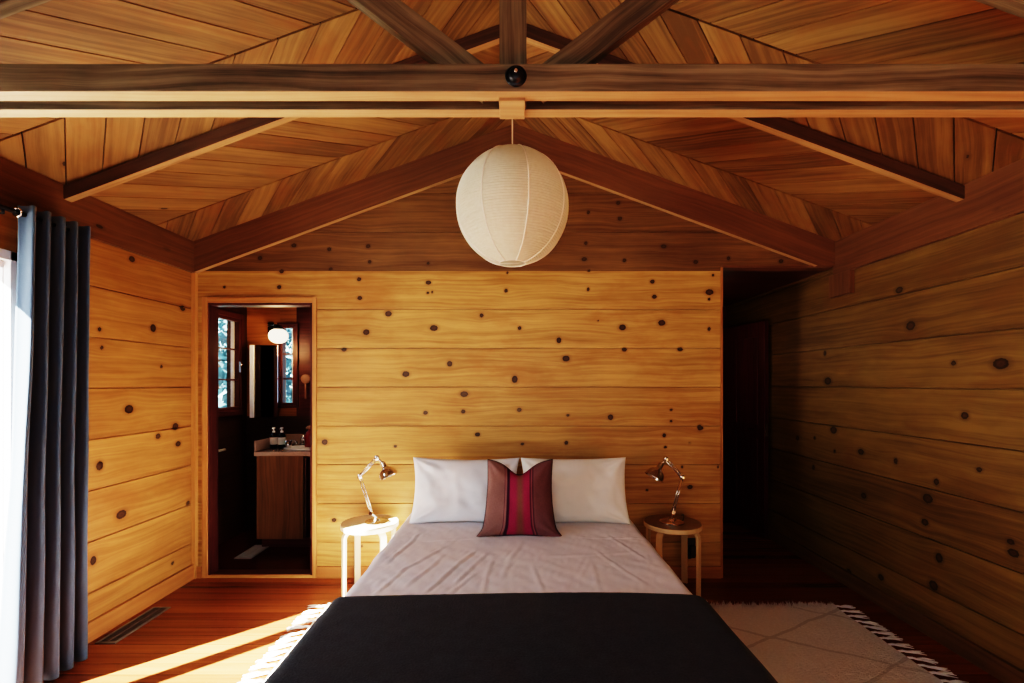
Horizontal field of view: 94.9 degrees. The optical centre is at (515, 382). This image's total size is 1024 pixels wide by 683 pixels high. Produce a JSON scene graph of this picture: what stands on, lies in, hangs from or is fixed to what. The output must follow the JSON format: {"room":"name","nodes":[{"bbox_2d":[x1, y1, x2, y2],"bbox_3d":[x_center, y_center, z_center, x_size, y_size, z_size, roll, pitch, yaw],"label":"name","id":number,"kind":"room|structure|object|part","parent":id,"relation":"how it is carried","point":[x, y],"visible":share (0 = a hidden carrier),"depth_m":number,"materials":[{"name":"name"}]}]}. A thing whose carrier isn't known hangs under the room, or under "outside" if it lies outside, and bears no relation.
{"room":"bedroom","nodes":[
{"label":"bedroom","id":0,"kind":"room"},
{"bbox_2d":[0,209,190,621],"bbox_3d":[-2.356,0.190,0.915,0.011,2.460,5.030,0,0,0],"label":"wall","id":1,"kind":"structure","parent":0,"point":[139,481],"depth_m":2.90,"materials":[{"name":"brown wood"}]},
{"bbox_2d":[0,248,16,545],"bbox_3d":[-2.349,0.405,1.570,0.033,2.030,1.280,0,0,0],"label":"window","id":2,"kind":"structure","parent":1,"relation":"attached to","point":[9,257],"depth_m":2.17,"materials":[{"name":"white"}]},
{"bbox_2d":[0,204,69,231],"bbox_3d":[-2.266,-0.730,1.527,0.166,0.100,1.654,0,0,0],"label":"curtain rod","id":3,"kind":"object","parent":1,"relation":"attached to","point":[19,213],"visible":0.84,"depth_m":2.08,"materials":[{"name":"black metal"}]},
{"bbox_2d":[0,205,90,682],"bbox_3d":[-2.228,0.305,2.237,0.153,2.200,0.334,0,0,3],"label":"curtain","id":4,"kind":"object","parent":3,"relation":"hanging from","point":[44,607],"visible":0.99,"depth_m":2.22,"materials":[{"name":"fabric"}]},
{"bbox_2d":[0,157,195,272],"bbox_3d":[-2.335,-0.908,0.915,0.030,0.224,5.030,0,0,0],"label":"trim","id":5,"kind":"structure","parent":1,"relation":"attached to","point":[20,185],"depth_m":2.61,"materials":[{"name":"brown wood"}]},
{"bbox_2d":[88,564,193,642],"bbox_3d":[-2.340,1.366,2.800,0.020,0.108,1.200,0,0,0],"label":"baseboard","id":6,"kind":"structure","parent":1,"relation":"attached to","point":[117,615],"depth_m":2.89,"materials":[{"name":"brown wood"}]},
{"bbox_2d":[191,273,197,578],"bbox_3d":[-2.335,0.310,3.415,0.030,2.220,0.030,0,0,0],"label":"trim","id":7,"kind":"structure","parent":1,"relation":"attached to","point":[194,276],"depth_m":3.40,"materials":[{"name":"brown wood"}]},
{"bbox_2d":[218,307,246,544],"bbox_3d":[-2.585,0.220,4.045,0.270,2.400,1.230,0,0,0],"label":"wall","id":8,"kind":"structure","parent":0,"point":[232,430],"depth_m":4.34,"materials":[{"name":"brown wood"}]},
{"bbox_2d":[218,309,243,416],"bbox_3d":[-2.598,-0.175,4.120,0.104,0.940,0.690,0,0,0],"label":"window","id":9,"kind":"structure","parent":8,"relation":"in","point":[237,320],"depth_m":4.39,"materials":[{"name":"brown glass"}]},
{"bbox_3d":[-2.639,-0.175,4.376,0.018,0.790,0.028,0,0,0],"label":"exterior trim","id":10,"kind":"part","parent":9,"relation":"part of","materials":[{"name":"white"}]},
{"bbox_2d":[250,345,277,417],"bbox_3d":[-2.368,-0.015,4.460,0.239,0.680,0.150,0,0,0],"label":"mirror","id":11,"kind":"object","parent":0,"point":[263,358],"visible":1,"depth_m":4.41,"materials":[{"name":"white mirror"}]},
{"bbox_2d":[247,307,309,528],"bbox_3d":[-1.900,0.220,4.600,1.400,2.400,0.120,0,0,0],"label":"wall","id":12,"kind":"structure","parent":0,"point":[292,420],"depth_m":4.54,"materials":[{"name":"brown wood"}]},
{"bbox_2d":[267,323,287,342],"bbox_3d":[-2.269,-0.472,4.388,0.365,0.216,0.168,0,0,36],"label":"wall lamp","id":13,"kind":"object","parent":12,"relation":"attached to","point":[276,334],"visible":1,"depth_m":4.29,"materials":[{"name":"white glass"}]},
{"bbox_3d":[-2.190,-0.428,4.330,0.168,0.128,0.168,0,0,0],"label":"globe","id":14,"kind":"part","parent":13,"relation":"part of"},
{"bbox_2d":[277,323,298,407],"bbox_3d":[-2.200,-0.170,4.548,0.200,0.820,0.085,0,0,0],"label":"window","id":15,"kind":"structure","parent":12,"relation":"in","point":[282,403],"depth_m":4.53,"materials":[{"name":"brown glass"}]},
{"bbox_3d":[-2.164,-0.170,4.579,0.028,0.720,0.018,0,0,0],"label":"exterior trim","id":16,"kind":"part","parent":15,"relation":"part of","materials":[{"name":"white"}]},
{"bbox_2d":[301,374,309,398],"bbox_3d":[-2.020,0.032,4.517,0.092,0.236,0.020,0,0,0],"label":"mirror","id":17,"kind":"object","parent":12,"relation":"attached to","point":[305,378],"visible":0.94,"depth_m":4.51,"materials":[{"name":"brown wood"}]},
{"bbox_3d":[-2.020,0.075,4.517,0.018,0.150,0.018,0,0,-23],"label":"stem","id":18,"kind":"part","parent":17,"relation":"part of","materials":[{"name":"brown wood"}]},
{"bbox_2d":[198,174,807,565],"bbox_3d":[-0.010,-0.230,3.436,4.680,3.300,0.011,0,0,0],"label":"wall","id":19,"kind":"structure","parent":0,"point":[454,365],"depth_m":3.43,"materials":[{"name":"brown wood"}]},
{"bbox_2d":[202,297,316,577],"bbox_3d":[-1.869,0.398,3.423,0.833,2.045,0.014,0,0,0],"label":"trim","id":20,"kind":"structure","parent":19,"relation":"attached to","point":[205,300],"depth_m":3.42,"materials":[{"name":"brown wood"}]},
{"bbox_2d":[207,574,311,577],"bbox_3d":[-1.863,1.410,3.432,0.775,0.020,0.027,0,0,0],"label":"trim","id":21,"kind":"structure","parent":19,"relation":"attached to","point":[210,575],"depth_m":3.42,"materials":[{"name":"brown wood"}]},
{"bbox_2d":[213,570,309,573],"bbox_3d":[-1.863,1.412,3.493,0.775,0.016,0.094,0,0,0],"label":"trim","id":22,"kind":"structure","parent":19,"relation":"attached to","point":[218,571],"depth_m":3.48,"materials":[{"name":"brown wood"}]},
{"bbox_2d":[194,124,514,272],"bbox_3d":[-1.179,-1.331,3.408,2.338,1.078,0.040,0,0,0],"label":"ceiling beam","id":23,"kind":"structure","parent":19,"relation":"attached to","point":[410,178],"depth_m":3.39,"materials":[{"name":"brown wood"}]},
{"bbox_2d":[196,566,720,577],"bbox_3d":[-0.419,1.377,3.421,3.822,0.085,0.018,0,0,0],"label":"baseboard","id":24,"kind":"structure","parent":19,"relation":"attached to","point":[321,571],"depth_m":3.41,"materials":[{"name":"brown wood"}]},
{"bbox_2d":[515,124,834,266],"bbox_3d":[1.154,-1.359,3.408,2.328,1.023,0.040,0,0,0],"label":"ceiling beam","id":25,"kind":"structure","parent":19,"relation":"attached to","point":[572,161],"depth_m":3.39,"materials":[{"name":"brown wood"}]},
{"bbox_2d":[688,538,695,557],"bbox_3d":[1.278,1.202,3.407,0.056,0.145,0.044,0,0,0],"label":"wall outlet","id":26,"kind":"object","parent":19,"relation":"attached to","point":[691,541],"visible":0.84,"depth_m":3.41,"materials":[{"name":"black plastic"}]},
{"bbox_2d":[0,0,1023,240],"bbox_3d":[-0.010,-1.447,0.803,5.184,1.015,5.514,0,0,0],"label":"ceiling","id":27,"kind":"structure","parent":0,"point":[301,159],"depth_m":2.26,"materials":[{"name":"brown wood"}]},
{"bbox_2d":[63,25,498,201],"bbox_3d":[-1.175,-1.402,2.430,2.329,0.920,0.042,0,0,0],"label":"rafter","id":28,"kind":"object","parent":27,"relation":"attached to","point":[482,40],"visible":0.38,"depth_m":2.41,"materials":[{"name":"brown wood"}]},
{"bbox_2d":[0,0,1023,118],"bbox_3d":[-0.010,-1.391,1.552,4.595,0.942,0.193,0,0,0],"label":"roof truss","id":29,"kind":"object","parent":27,"relation":"attached to","point":[455,83],"visible":1,"depth_m":1.52,"materials":[{"name":"brown wood"}]},
{"bbox_3d":[-0.010,-1.353,1.577,0.090,0.854,0.043,0,0,0],"label":"king post","id":30,"kind":"part","parent":29,"relation":"part of","materials":[{"name":"brown wood"}]},
{"bbox_2d":[456,119,568,266],"bbox_3d":[-0.018,-1.231,2.350,0.560,1.273,0.560,0,0,0],"label":"paper lantern","id":31,"kind":"object","parent":27,"relation":"hanging from","point":[512,202],"visible":1,"depth_m":2.15,"materials":[{"name":"beige paper"}]},
{"bbox_2d":[527,24,964,201],"bbox_3d":[1.155,-1.402,2.430,2.329,0.920,0.042,0,0,0],"label":"rafter","id":32,"kind":"object","parent":27,"relation":"attached to","point":[537,37],"visible":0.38,"depth_m":2.41,"materials":[{"name":"brown wood"}]},
{"bbox_2d":[43,517,1002,682],"bbox_3d":[0.000,1.467,1.900,5.600,0.106,7.000,0,0,0],"label":"floor","id":33,"kind":"structure","parent":0,"point":[213,630],"depth_m":2.92,"materials":[{"name":"brown wood"}]},
{"bbox_2d":[95,607,170,643],"bbox_3d":[-2.236,1.417,2.764,0.112,0.006,0.413,0,0,0],"label":"floor vent","id":34,"kind":"object","parent":33,"relation":"in","point":[136,623],"visible":1,"depth_m":2.73,"materials":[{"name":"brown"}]},
{"bbox_2d":[234,545,268,558],"bbox_3d":[-2.200,1.411,3.935,0.140,0.006,0.310,0,0,0],"label":"floor vent","id":35,"kind":"object","parent":33,"relation":"in","point":[254,550],"visible":1,"depth_m":3.91,"materials":[{"name":"grey metal"}]},
{"bbox_2d":[239,546,265,556],"bbox_3d":[-2.200,1.411,3.935,0.112,0.004,0.282,0,0,0],"label":"grille","id":36,"kind":"object","parent":35,"relation":"attached to","point":[253,551],"depth_m":3.93,"materials":[{"name":"grey metal"}]},
{"bbox_2d":[254,434,309,546],"bbox_3d":[-1.718,0.952,4.260,1.015,0.924,0.550,0,0,0],"label":"vanity cabinet","id":37,"kind":"object","parent":33,"relation":"on","point":[282,475],"visible":0.34,"depth_m":4.00,"materials":[{"name":"brown wood"}]},
{"bbox_2d":[254,434,309,455],"bbox_3d":[-1.718,0.555,4.260,1.015,0.130,0.550,0,0,0],"label":"countertop","id":38,"kind":"structure","parent":37,"relation":"on","point":[262,446],"depth_m":4.03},
{"bbox_2d":[270,427,277,448],"bbox_3d":[-2.165,0.488,4.198,0.063,0.187,0.067,0,0,0],"label":"pump bottle","id":39,"kind":"object","parent":38,"relation":"on","point":[273,437],"visible":1,"depth_m":4.18,"materials":[{"name":"black plastic"}]},
{"bbox_2d":[278,427,285,448],"bbox_3d":[-2.093,0.488,4.198,0.063,0.187,0.067,0,0,0],"label":"pump bottle","id":40,"kind":"object","parent":38,"relation":"on","point":[281,437],"visible":0.98,"depth_m":4.17,"materials":[{"name":"black plastic"}]},
{"bbox_2d":[285,440,291,447],"bbox_3d":[-2.030,0.546,4.190,0.060,0.068,0.060,0,0,0],"label":"tumbler","id":41,"kind":"object","parent":38,"relation":"on","point":[288,443],"visible":0.96,"depth_m":4.17,"materials":[{"name":"silver metal"}]},
{"bbox_2d":[284,445,309,449],"bbox_3d":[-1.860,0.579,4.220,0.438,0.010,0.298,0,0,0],"label":"basin","id":42,"kind":"object","parent":38,"relation":"in","point":[299,447],"depth_m":4.19,"materials":[{"name":"white ceramic"}]},
{"bbox_2d":[292,433,304,444],"bbox_3d":[-1.985,0.524,4.390,0.206,0.121,0.126,0,0,36],"label":"faucet","id":43,"kind":"object","parent":38,"relation":"on","point":[303,434],"visible":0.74,"depth_m":4.39,"materials":[{"name":"silver metal"}]},
{"bbox_2d":[304,426,309,446],"bbox_3d":[-1.885,0.486,4.300,0.092,0.192,0.092,0,0,0],"label":"soap bottle","id":44,"kind":"object","parent":38,"relation":"on","point":[307,435],"visible":0.48,"depth_m":4.26,"materials":[{"name":"red plastic"}]},
{"bbox_3d":[-1.650,0.980,4.048,0.300,0.680,0.097,0,0,0],"label":"door","id":45,"kind":"part","parent":37,"relation":"part of","materials":[{"name":"brown wood"}]},
{"bbox_2d":[340,514,397,596],"bbox_3d":[-1.000,1.185,3.215,0.380,0.470,0.380,0,0,0],"label":"stool","id":46,"kind":"object","parent":33,"relation":"on","point":[355,526],"visible":0.76,"depth_m":3.11,"materials":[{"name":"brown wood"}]},
{"bbox_3d":[-1.085,1.200,3.130,0.042,0.441,0.141,0,0,45],"label":"leg","id":47,"kind":"part","parent":46,"relation":"part of","materials":[{"name":"brown wood"}]},
{"bbox_3d":[-1.085,1.200,3.300,0.141,0.441,0.042,0,0,45],"label":"leg","id":48,"kind":"part","parent":46,"relation":"part of","materials":[{"name":"brown wood"}]},
{"bbox_3d":[-1.000,0.966,3.215,0.380,0.032,0.380,0,0,0],"label":"seat","id":49,"kind":"part","parent":46,"relation":"part of","materials":[{"name":"brown wood"}]},
{"bbox_2d":[357,455,397,525],"bbox_3d":[-0.940,0.721,3.200,0.279,0.459,0.164,0,0,0],"label":"desk lamp","id":50,"kind":"object","parent":46,"relation":"on","point":[386,471],"visible":1,"depth_m":3.18,"materials":[{"name":"silver metal"}]},
{"bbox_3d":[-1.024,0.759,3.192,0.099,0.259,0.023,0,0,0],"label":"arm","id":51,"kind":"part","parent":50,"relation":"part of","materials":[{"name":"silver metal"}]},
{"bbox_3d":[-1.004,0.571,3.192,0.133,0.141,0.023,0,0,0],"label":"arm","id":52,"kind":"part","parent":50,"relation":"part of","materials":[{"name":"silver metal"}]},
{"bbox_3d":[-0.865,0.598,3.188,0.129,0.136,0.137,0,0,0],"label":"lamp shade","id":53,"kind":"part","parent":50,"relation":"part of","materials":[{"name":"silver metal"}]},
{"bbox_3d":[-0.915,1.200,3.130,0.141,0.441,0.042,0,0,45],"label":"leg","id":54,"kind":"part","parent":46,"relation":"part of","materials":[{"name":"brown wood"}]},
{"bbox_3d":[-0.915,1.200,3.300,0.042,0.441,0.141,0,0,45],"label":"leg","id":55,"kind":"part","parent":46,"relation":"part of","materials":[{"name":"brown wood"}]},
{"bbox_2d":[239,600,968,682],"bbox_3d":[0.410,1.401,1.979,3.475,0.033,2.080,0,0,0],"label":"rug","id":56,"kind":"object","parent":33,"relation":"on","point":[801,642],"visible":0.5,"depth_m":2.51,"materials":[{"name":"beige fabric"}]},
{"bbox_2d":[644,514,701,596],"bbox_3d":[1.070,1.185,3.215,0.380,0.470,0.380,0,0,0],"label":"stool","id":57,"kind":"object","parent":33,"relation":"on","point":[691,526],"visible":0.77,"depth_m":3.11,"materials":[{"name":"brown wood"}]},
{"bbox_3d":[0.985,1.200,3.300,0.141,0.441,0.042,0,0,45],"label":"leg","id":58,"kind":"part","parent":57,"relation":"part of","materials":[{"name":"brown wood"}]},
{"bbox_3d":[0.985,1.200,3.130,0.042,0.441,0.141,0,0,45],"label":"leg","id":59,"kind":"part","parent":57,"relation":"part of","materials":[{"name":"brown wood"}]},
{"bbox_2d":[645,456,684,525],"bbox_3d":[1.011,0.725,3.200,0.272,0.450,0.164,0,0,0],"label":"desk lamp","id":60,"kind":"object","parent":57,"relation":"on","point":[656,473],"visible":1,"depth_m":3.18,"materials":[{"name":"silver metal"}]},
{"bbox_3d":[0.940,0.609,3.186,0.130,0.138,0.136,0,0,0],"label":"lamp shade","id":61,"kind":"part","parent":60,"relation":"part of","materials":[{"name":"silver metal"}]},
{"bbox_3d":[1.075,0.579,3.192,0.126,0.138,0.023,0,0,0],"label":"arm","id":62,"kind":"part","parent":60,"relation":"part of","materials":[{"name":"silver metal"}]},
{"bbox_3d":[1.099,0.759,3.192,0.083,0.244,0.023,0,0,0],"label":"arm","id":63,"kind":"part","parent":60,"relation":"part of","materials":[{"name":"silver metal"}]},
{"bbox_3d":[1.070,0.966,3.215,0.380,0.032,0.380,0,0,0],"label":"seat","id":64,"kind":"part","parent":57,"relation":"part of","materials":[{"name":"brown wood"}]},
{"bbox_3d":[1.155,1.200,3.300,0.042,0.441,0.141,0,0,45],"label":"leg","id":65,"kind":"part","parent":57,"relation":"part of","materials":[{"name":"brown wood"}]},
{"bbox_3d":[1.155,1.200,3.130,0.141,0.441,0.042,0,0,45],"label":"leg","id":66,"kind":"part","parent":57,"relation":"part of","materials":[{"name":"brown wood"}]},
{"bbox_3d":[0.015,1.183,2.370,1.510,0.475,2.020,0,0,0],"label":"bed","id":67,"kind":"object","parent":33,"relation":"on","visible":0},
{"bbox_2d":[345,513,692,595],"bbox_3d":[0.015,1.140,2.341,1.608,0.458,2.071,0,0,0],"label":"duvet","id":68,"kind":"object","parent":67,"relation":"on","point":[429,558],"visible":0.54,"depth_m":2.39,"materials":[{"name":"white fabric"}]},
{"bbox_2d":[409,457,518,522],"bbox_3d":[-0.337,0.717,3.148,0.723,0.420,0.219,0,0,0],"label":"pillow","id":69,"kind":"object","parent":68,"relation":"on","point":[446,490],"visible":0.69,"depth_m":3.07,"materials":[{"name":"fabric"}]},
{"bbox_2d":[476,459,561,536],"bbox_3d":[0.021,0.708,2.886,0.533,0.459,0.202,0,0,0],"label":"throw cushion","id":70,"kind":"object","parent":68,"relation":"on","point":[516,504],"visible":0.98,"depth_m":2.82,"materials":[{"name":"red fabric"}]},
{"bbox_2d":[264,592,777,682],"bbox_3d":[0.015,1.134,1.642,1.638,0.471,0.758,0,0,0],"label":"blanket","id":71,"kind":"object","parent":68,"relation":"on","point":[556,637],"visible":1,"depth_m":1.64,"materials":[{"name":"grey fabric"}]},
{"bbox_2d":[521,457,629,523],"bbox_3d":[0.390,0.716,3.145,0.720,0.422,0.224,0,0,0],"label":"pillow","id":72,"kind":"object","parent":68,"relation":"on","point":[583,490],"visible":0.67,"depth_m":3.07,"materials":[{"name":"fabric"}]},
{"bbox_2d":[723,306,726,328],"bbox_3d":[1.915,0.270,5.230,1.030,2.300,0.060,0,0,0],"label":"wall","id":73,"kind":"structure","parent":0,"point":[724,307],"depth_m":5.20,"materials":[{"name":"brown wood"}]},
{"bbox_2d":[723,271,822,305],"bbox_3d":[1.865,-0.864,4.365,0.930,0.033,1.670,0,0,0],"label":"ceiling","id":74,"kind":"structure","parent":0,"point":[738,286],"depth_m":3.92,"materials":[{"name":"brown wood"}]},
{"bbox_2d":[727,213,1023,670],"bbox_3d":[2.336,0.190,1.800,0.011,2.460,6.800,0,0,0],"label":"wall","id":75,"kind":"structure","parent":0,"point":[896,402],"depth_m":2.73,"materials":[{"name":"brown wood"}]},
{"bbox_2d":[723,321,767,536],"bbox_3d":[2.206,0.417,4.654,0.135,1.975,0.752,0,0,-12],"label":"door","id":76,"kind":"structure","parent":75,"relation":"in","point":[745,347],"depth_m":4.54,"materials":[{"name":"brown wood"}]},
{"bbox_3d":[2.243,0.430,4.360,0.174,0.120,0.101,0,0,29],"label":"handle","id":77,"kind":"part","parent":76,"relation":"part of","materials":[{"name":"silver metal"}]},
{"bbox_2d":[829,270,854,297],"bbox_3d":[2.312,-0.700,3.340,0.033,0.160,0.220,0,0,0],"label":"trim","id":78,"kind":"structure","parent":75,"relation":"attached to","point":[841,284],"depth_m":3.30,"materials":[{"name":"brown wood"}]},
{"bbox_2d":[767,526,1023,682],"bbox_3d":[2.319,1.370,1.800,0.022,0.100,6.800,0,0,0],"label":"baseboard","id":79,"kind":"structure","parent":75,"relation":"attached to","point":[1004,671],"depth_m":2.73,"materials":[{"name":"brown wood"}]},
{"bbox_2d":[833,158,1023,274],"bbox_3d":[2.315,-0.900,0.905,0.030,0.240,5.010,0,0,0],"label":"ceiling beam","id":80,"kind":"structure","parent":75,"relation":"attached to","point":[998,195],"depth_m":2.56,"materials":[{"name":"brown wood"}]},
{"bbox_3d":[-0.080,-0.180,3.486,4.820,3.200,0.088,0,0,0],"label":"wall","id":81,"kind":"structure","parent":0,"visible":0},
{"bbox_2d":[720,267,722,577],"bbox_3d":[1.500,0.289,3.477,0.016,2.262,0.106,0,0,0],"label":"trim","id":82,"kind":"structure","parent":81,"relation":"attached to","point":[721,268],"depth_m":3.42,"materials":[{"name":"brown wood"}]},
{"bbox_2d":[722,265,832,270],"bbox_3d":[1.910,-0.849,3.476,0.820,0.014,0.108,0,0,0],"label":"trim","id":83,"kind":"structure","parent":81,"relation":"attached to","point":[725,267],"depth_m":3.46,"materials":[{"name":"brown wood"}]},
{"bbox_3d":[-2.426,0.120,0.965,0.128,2.600,5.130,0,0,0],"label":"wall","id":84,"kind":"structure","parent":0,"visible":0},
{"bbox_2d":[0,260,3,606],"bbox_3d":[-2.388,0.425,1.575,0.045,1.990,1.250,0,0,0],"label":"door","id":85,"kind":"structure","parent":84,"relation":"in","point":[1,261],"depth_m":2.17,"materials":[{"name":"white"}]},
{"label":"outside","id":86,"kind":"structure","parent":0,"visible":0},
{"bbox_3d":[-6.000,2.520,8.800,16.000,0.200,10.400,0,0,0],"label":"garden","id":87,"kind":"object","parent":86,"visible":0},
{"bbox_2d":[218,319,291,407],"bbox_3d":[-4.738,0.143,7.414,3.117,4.562,3.064,0,0,0],"label":"tree","id":88,"kind":"object","parent":87,"relation":"on","point":[222,324],"visible":0.05,"depth_m":7.09,"materials":[{"name":"green plant"}]},
{"bbox_2d":[219,329,291,396],"bbox_3d":[-6.008,-0.202,12.583,3.689,5.253,3.688,0,0,0],"label":"tree","id":89,"kind":"object","parent":87,"relation":"on","point":[289,364],"visible":0.02,"depth_m":11.51,"materials":[{"name":"green plant"}]}
]}

